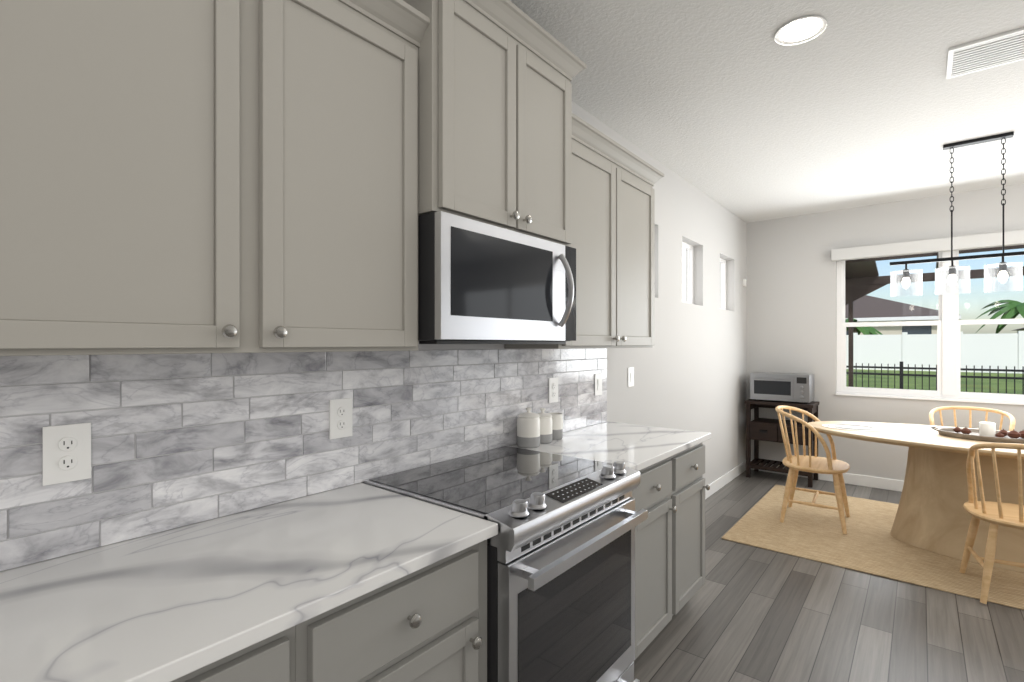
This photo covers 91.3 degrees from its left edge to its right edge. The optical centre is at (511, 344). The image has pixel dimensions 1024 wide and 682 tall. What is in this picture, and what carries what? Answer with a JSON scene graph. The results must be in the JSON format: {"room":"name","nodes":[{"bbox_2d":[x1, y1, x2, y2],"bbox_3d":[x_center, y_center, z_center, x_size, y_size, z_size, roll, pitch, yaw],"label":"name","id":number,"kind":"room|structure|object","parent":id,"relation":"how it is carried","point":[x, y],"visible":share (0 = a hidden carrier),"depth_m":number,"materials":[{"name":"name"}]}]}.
{"room":"kitchen","nodes":[
{"label":"kitchen","id":0,"kind":"room"},
{"bbox_2d":[361,102,748,485],"bbox_3d":[-0.210,0.020,2.242,0.160,2.740,9.070,0,0,39],"label":"wall","id":1,"kind":"structure","parent":0,"point":[701,360],"depth_m":4.31,"materials":[{"name":"grey paint"}]},
{"bbox_2d":[0,0,423,355],"bbox_3d":[-0.715,-0.480,1.233,0.328,1.000,1.009,0,0,39],"label":"upper cabinet","id":2,"kind":"object","parent":1,"relation":"attached to","point":[217,176],"depth_m":1.07,"materials":[{"name":"grey paint"}]},
{"bbox_2d":[0,342,606,570],"bbox_3d":[-0.710,0.233,1.490,0.013,0.484,4.072,0,0,39],"label":"tile backsplash","id":3,"kind":"structure","parent":1,"relation":"attached to","point":[179,440],"depth_m":1.40,"materials":[{"name":"stone"}]},
{"bbox_2d":[42,422,90,485],"bbox_3d":[-0.996,0.245,1.122,0.008,0.128,0.082,0,0,39],"label":"electrical outlet","id":4,"kind":"object","parent":3,"relation":"attached to","point":[66,453],"visible":1,"depth_m":1.12,"materials":[{"name":"white plastic"}]},
{"bbox_2d":[329,398,351,438],"bbox_3d":[-0.563,0.245,1.653,0.008,0.128,0.082,0,0,39],"label":"electrical outlet","id":5,"kind":"object","parent":3,"relation":"attached to","point":[340,418],"visible":1,"depth_m":1.65,"materials":[{"name":"white plastic"}]},
{"bbox_2d":[549,377,557,402],"bbox_3d":[0.217,0.240,2.610,0.008,0.128,0.082,0,0,39],"label":"electrical outlet","id":6,"kind":"object","parent":3,"relation":"attached to","point":[553,389],"visible":1,"depth_m":2.60,"materials":[{"name":"white plastic"}]},
{"bbox_2d":[595,373,601,395],"bbox_3d":[0.515,0.240,2.974,0.010,0.128,0.082,0,0,39],"label":"light switch","id":7,"kind":"object","parent":3,"relation":"attached to","point":[598,384],"visible":1,"depth_m":2.97,"materials":[{"name":"white plastic"}]},
{"bbox_2d":[408,0,579,251],"bbox_3d":[-0.131,-0.785,1.902,0.388,0.770,0.762,0,0,39],"label":"upper cabinet","id":8,"kind":"object","parent":1,"relation":"attached to","point":[502,131],"depth_m":1.72,"materials":[{"name":"grey paint"}]},
{"bbox_2d":[418,211,575,343],"bbox_3d":[-0.100,-0.198,1.877,0.466,0.396,0.754,0,0,39],"label":"microwave","id":9,"kind":"object","parent":8,"relation":"attached to","point":[481,282],"visible":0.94,"depth_m":1.65,"materials":[{"name":"silver metal"}]},
{"bbox_2d":[504,120,659,348],"bbox_3d":[0.393,-0.480,2.592,0.328,1.000,0.966,0,0,39],"label":"upper cabinet","id":10,"kind":"object","parent":1,"relation":"attached to","point":[615,261],"depth_m":2.46,"materials":[{"name":"grey paint"}]},
{"bbox_2d":[628,367,633,386],"bbox_3d":[0.795,0.220,3.339,0.010,0.128,0.082,0,0,39],"label":"switch plate","id":11,"kind":"object","parent":1,"relation":"attached to","point":[630,376],"visible":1,"depth_m":3.33,"materials":[{"name":"white plastic"}]},
{"bbox_2d":[682,242,692,303],"bbox_3d":[1.461,-0.610,4.331,0.040,0.540,0.500,0,0,39],"label":"window","id":12,"kind":"structure","parent":1,"relation":"in","point":[688,247],"depth_m":4.50,"materials":[{"name":"white plastic"}]},
{"bbox_2d":[720,258,725,309],"bbox_3d":[2.081,-0.610,5.091,0.040,0.540,0.500,0,0,39],"label":"window","id":13,"kind":"structure","parent":1,"relation":"in","point":[723,283],"depth_m":5.26,"materials":[{"name":"white plastic"}]},
{"bbox_2d":[705,460,745,498],"bbox_3d":[1.599,1.337,4.322,0.016,0.105,3.180,0,0,39],"label":"baseboard","id":14,"kind":"structure","parent":1,"relation":"attached to","point":[729,476],"depth_m":4.93,"materials":[{"name":"white wood"}]},
{"bbox_2d":[503,0,1023,222],"bbox_3d":[1.944,-1.410,0.485,5.720,0.120,9.070,0,0,39],"label":"ceiling","id":15,"kind":"structure","parent":0,"point":[734,107],"depth_m":2.72,"materials":[{"name":"white paint"}]},
{"bbox_2d":[774,16,826,44],"bbox_3d":[1.238,-1.345,2.151,0.196,0.008,0.196,0,0,39],"label":"recessed light","id":16,"kind":"object","parent":15,"relation":"in","point":[809,28],"visible":1,"depth_m":2.15,"materials":[{"name":"white plastic"}]},
{"bbox_2d":[890,131,1023,296],"bbox_3d":[3.069,-0.845,3.304,0.920,1.010,0.176,0,0,39],"label":"chandelier","id":17,"kind":"object","parent":15,"relation":"hanging from","point":[1002,268],"visible":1,"depth_m":3.33,"materials":[{"name":"black metal"}]},
{"bbox_2d":[946,27,1023,78],"bbox_3d":[2.229,-1.344,2.298,0.350,0.012,0.320,0,0,39],"label":"ceiling vent","id":18,"kind":"object","parent":15,"relation":"in","point":[988,52],"visible":1,"depth_m":2.31,"materials":[{"name":"white metal"}]},
{"bbox_2d":[634,470,1023,681],"bbox_3d":[1.944,1.450,0.485,5.720,0.120,9.070,0,0,39],"label":"floor","id":19,"kind":"structure","parent":0,"point":[747,613],"depth_m":2.47,"materials":[{"name":"grey wood"}]},
{"bbox_2d":[171,617,314,681],"bbox_3d":[-0.821,0.949,0.876,0.612,0.882,0.620,0,0,39],"label":"base cabinet","id":20,"kind":"object","parent":19,"relation":"on","point":[288,655],"depth_m":0.89,"materials":[{"name":"grey paint"}]},
{"bbox_2d":[315,540,486,681],"bbox_3d":[-0.456,0.949,1.324,0.612,0.882,0.536,0,0,39],"label":"base cabinet","id":21,"kind":"object","parent":19,"relation":"on","point":[427,623],"depth_m":1.14,"materials":[{"name":"grey paint"}]},
{"bbox_2d":[0,421,710,681],"bbox_3d":[-0.465,0.491,1.302,0.629,0.030,4.090,0,0,39],"label":"countertop","id":22,"kind":"structure","parent":21,"relation":"on","point":[170,605],"depth_m":1.03,"materials":[{"name":"stone"}]},
{"bbox_2d":[517,407,539,447],"bbox_3d":[0.077,0.384,2.333,0.108,0.182,0.108,0,0,39],"label":"canister","id":23,"kind":"object","parent":22,"relation":"on","point":[528,428],"visible":0.98,"depth_m":2.29,"materials":[{"name":"white ceramic"}]},
{"bbox_2d":[537,408,551,443],"bbox_3d":[0.149,0.392,2.429,0.094,0.166,0.094,0,0,39],"label":"canister","id":24,"kind":"object","parent":22,"relation":"on","point":[545,428],"visible":0.73,"depth_m":2.39,"materials":[{"name":"white ceramic"}]},
{"bbox_2d":[548,413,562,439],"bbox_3d":[0.225,0.412,2.531,0.080,0.125,0.113,0,0,39],"label":"canister","id":25,"kind":"object","parent":22,"relation":"on","point":[557,426],"visible":0.83,"depth_m":2.48,"materials":[{"name":"white ceramic"}]},
{"bbox_2d":[364,446,647,681],"bbox_3d":[0.004,0.912,1.792,0.706,0.955,0.758,0,0,39],"label":"range","id":26,"kind":"object","parent":19,"relation":"on","point":[561,576],"visible":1,"depth_m":1.58,"materials":[{"name":"silver metal"}]},
{"bbox_2d":[631,453,678,660],"bbox_3d":[0.356,0.949,2.321,0.612,0.882,0.495,0,0,39],"label":"base cabinet","id":27,"kind":"object","parent":19,"relation":"on","point":[656,537],"depth_m":2.18,"materials":[{"name":"grey paint"}]},
{"bbox_2d":[679,443,709,610],"bbox_3d":[0.658,0.949,2.690,0.612,0.882,0.459,0,0,39],"label":"base cabinet","id":28,"kind":"object","parent":19,"relation":"on","point":[692,486],"depth_m":2.51,"materials":[{"name":"grey paint"}]},
{"bbox_2d":[745,399,818,487],"bbox_3d":[2.784,0.990,5.170,0.620,0.800,0.397,0,0,39],"label":"cart","id":29,"kind":"object","parent":19,"relation":"on","point":[761,429],"visible":0.83,"depth_m":5.12,"materials":[{"name":"brown wood"}]},
{"bbox_2d":[750,372,813,403],"bbox_3d":[2.780,0.447,5.165,0.540,0.285,0.342,0,0,39],"label":"microwave","id":30,"kind":"object","parent":29,"relation":"on","point":[793,387],"visible":1,"depth_m":5.05,"materials":[{"name":"silver metal"}]},
{"bbox_2d":[722,485,1023,609],"bbox_3d":[3.185,1.384,3.312,2.950,0.010,1.740,0,0,39],"label":"rug","id":31,"kind":"object","parent":19,"relation":"on","point":[868,542],"visible":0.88,"depth_m":3.44,"materials":[{"name":"wicker"}]},
{"bbox_2d":[775,405,849,533],"bbox_3d":[2.365,0.943,3.954,0.502,0.870,0.510,0,0,36],"label":"chair","id":32,"kind":"object","parent":31,"relation":"on","point":[796,463],"visible":0.98,"depth_m":3.88,"materials":[{"name":"brown wood"}]},
{"bbox_2d":[809,421,1023,571],"bbox_3d":[3.166,1.003,3.328,2.100,0.748,1.000,0,0,39],"label":"dining table","id":33,"kind":"object","parent":31,"relation":"on","point":[933,515],"visible":0.75,"depth_m":3.29,"materials":[{"name":"brown wood"}]},
{"bbox_2d":[822,424,885,430],"bbox_3d":[2.561,0.625,3.757,0.400,0.007,0.280,0,0,28],"label":"placemat","id":34,"kind":"object","parent":33,"relation":"on","point":[852,427],"visible":1,"depth_m":3.75,"materials":[{"name":"white fabric"}]},
{"bbox_2d":[931,422,1023,443],"bbox_3d":[3.194,0.578,3.331,0.626,0.100,0.352,0,0,39],"label":"decorative tray","id":35,"kind":"object","parent":33,"relation":"on","point":[986,431],"visible":1,"depth_m":3.33,"materials":[{"name":"brown wood"}]},
{"bbox_2d":[929,406,1015,430],"bbox_3d":[3.568,0.943,3.898,0.510,0.870,0.502,0,0,43],"label":"chair","id":36,"kind":"object","parent":31,"relation":"on","point":[987,410],"visible":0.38,"depth_m":4.05,"materials":[{"name":"brown wood"}]},
{"bbox_2d":[959,443,1023,603],"bbox_3d":[2.794,0.943,2.708,0.510,0.870,0.502,0,0,30],"label":"chair","id":37,"kind":"object","parent":31,"relation":"on","point":[996,514],"visible":1,"depth_m":2.73,"materials":[{"name":"brown wood"}]},
{"bbox_2d":[749,184,1023,480],"bbox_3d":[4.764,0.020,3.935,5.370,2.740,0.160,0,0,39],"label":"wall","id":38,"kind":"structure","parent":0,"point":[793,274],"depth_m":5.08,"materials":[{"name":"grey paint"}]},
{"bbox_2d":[751,460,903,491],"bbox_3d":[4.706,1.337,3.871,5.400,0.105,0.013,0,0,39],"label":"baseboard","id":39,"kind":"structure","parent":38,"relation":"attached to","point":[849,478],"depth_m":4.89,"materials":[{"name":"white wood"}]},
{"bbox_2d":[831,230,1023,404],"bbox_3d":[3.944,-0.217,4.519,1.780,1.456,0.200,0,0,39],"label":"window","id":40,"kind":"structure","parent":38,"relation":"in","point":[948,322],"depth_m":4.57,"materials":[{"name":"white plastic"}]},
{"label":"outside","id":41,"kind":"structure","parent":0,"visible":0},
{"bbox_2d":[846,369,1021,393],"bbox_3d":[46.781,1.690,43.910,140.000,0.300,114.870,0,0,39],"label":"lawn","id":42,"kind":"structure","parent":41,"point":[1010,384],"depth_m":20.60,"materials":[{"name":"green plant"}]},
{"bbox_2d":[845,295,960,334],"bbox_3d":[25.737,-1.335,44.214,20.200,5.750,12.200,0,0,39],"label":"house","id":43,"kind":"structure","parent":42,"relation":"on","point":[879,316],"depth_m":36.13,"materials":[{"name":"beige paint"}]},
{"bbox_2d":[845,300,1023,334],"bbox_3d":[19.307,-0.331,19.494,16.497,4.677,34.236,0,0,39],"label":"palms","id":44,"kind":"object","parent":42,"relation":"on","point":[1012,312],"depth_m":30.13,"materials":[{"name":"green plant"}]},
{"bbox_2d":[846,362,1023,393],"bbox_3d":[10.161,0.950,8.527,32.030,1.180,0.060,0,0,39],"label":"fence","id":45,"kind":"object","parent":42,"relation":"on","point":[901,368],"depth_m":10.00,"materials":[{"name":"black metal"}]},
{"bbox_2d":[846,331,1023,373],"bbox_3d":[30.008,0.425,23.439,100.120,2.230,0.300,0,0,39],"label":"fence","id":46,"kind":"object","parent":42,"relation":"on","point":[926,354],"depth_m":28.44,"materials":[{"name":"white"}]},
{"bbox_3d":[6.804,1.500,4.703,8.400,0.080,3.570,0,0,39],"label":"lanai","id":47,"kind":"object","parent":42,"relation":"on","visible":0},
{"bbox_2d":[845,245,1023,386],"bbox_3d":[6.787,-0.075,4.682,8.400,3.070,3.495,0,0,39],"label":"cage","id":48,"kind":"object","parent":47,"relation":"on","point":[866,268],"depth_m":7.67,"materials":[{"name":"brown metal"}]},
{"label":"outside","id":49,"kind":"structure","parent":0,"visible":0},
{"bbox_2d":[682,248,684,300],"bbox_3d":[2.117,-1.010,6.377,0.020,2.800,8.500,0,0,39],"label":"side glow","id":50,"kind":"structure","parent":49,"point":[683,272],"depth_m":6.49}
]}

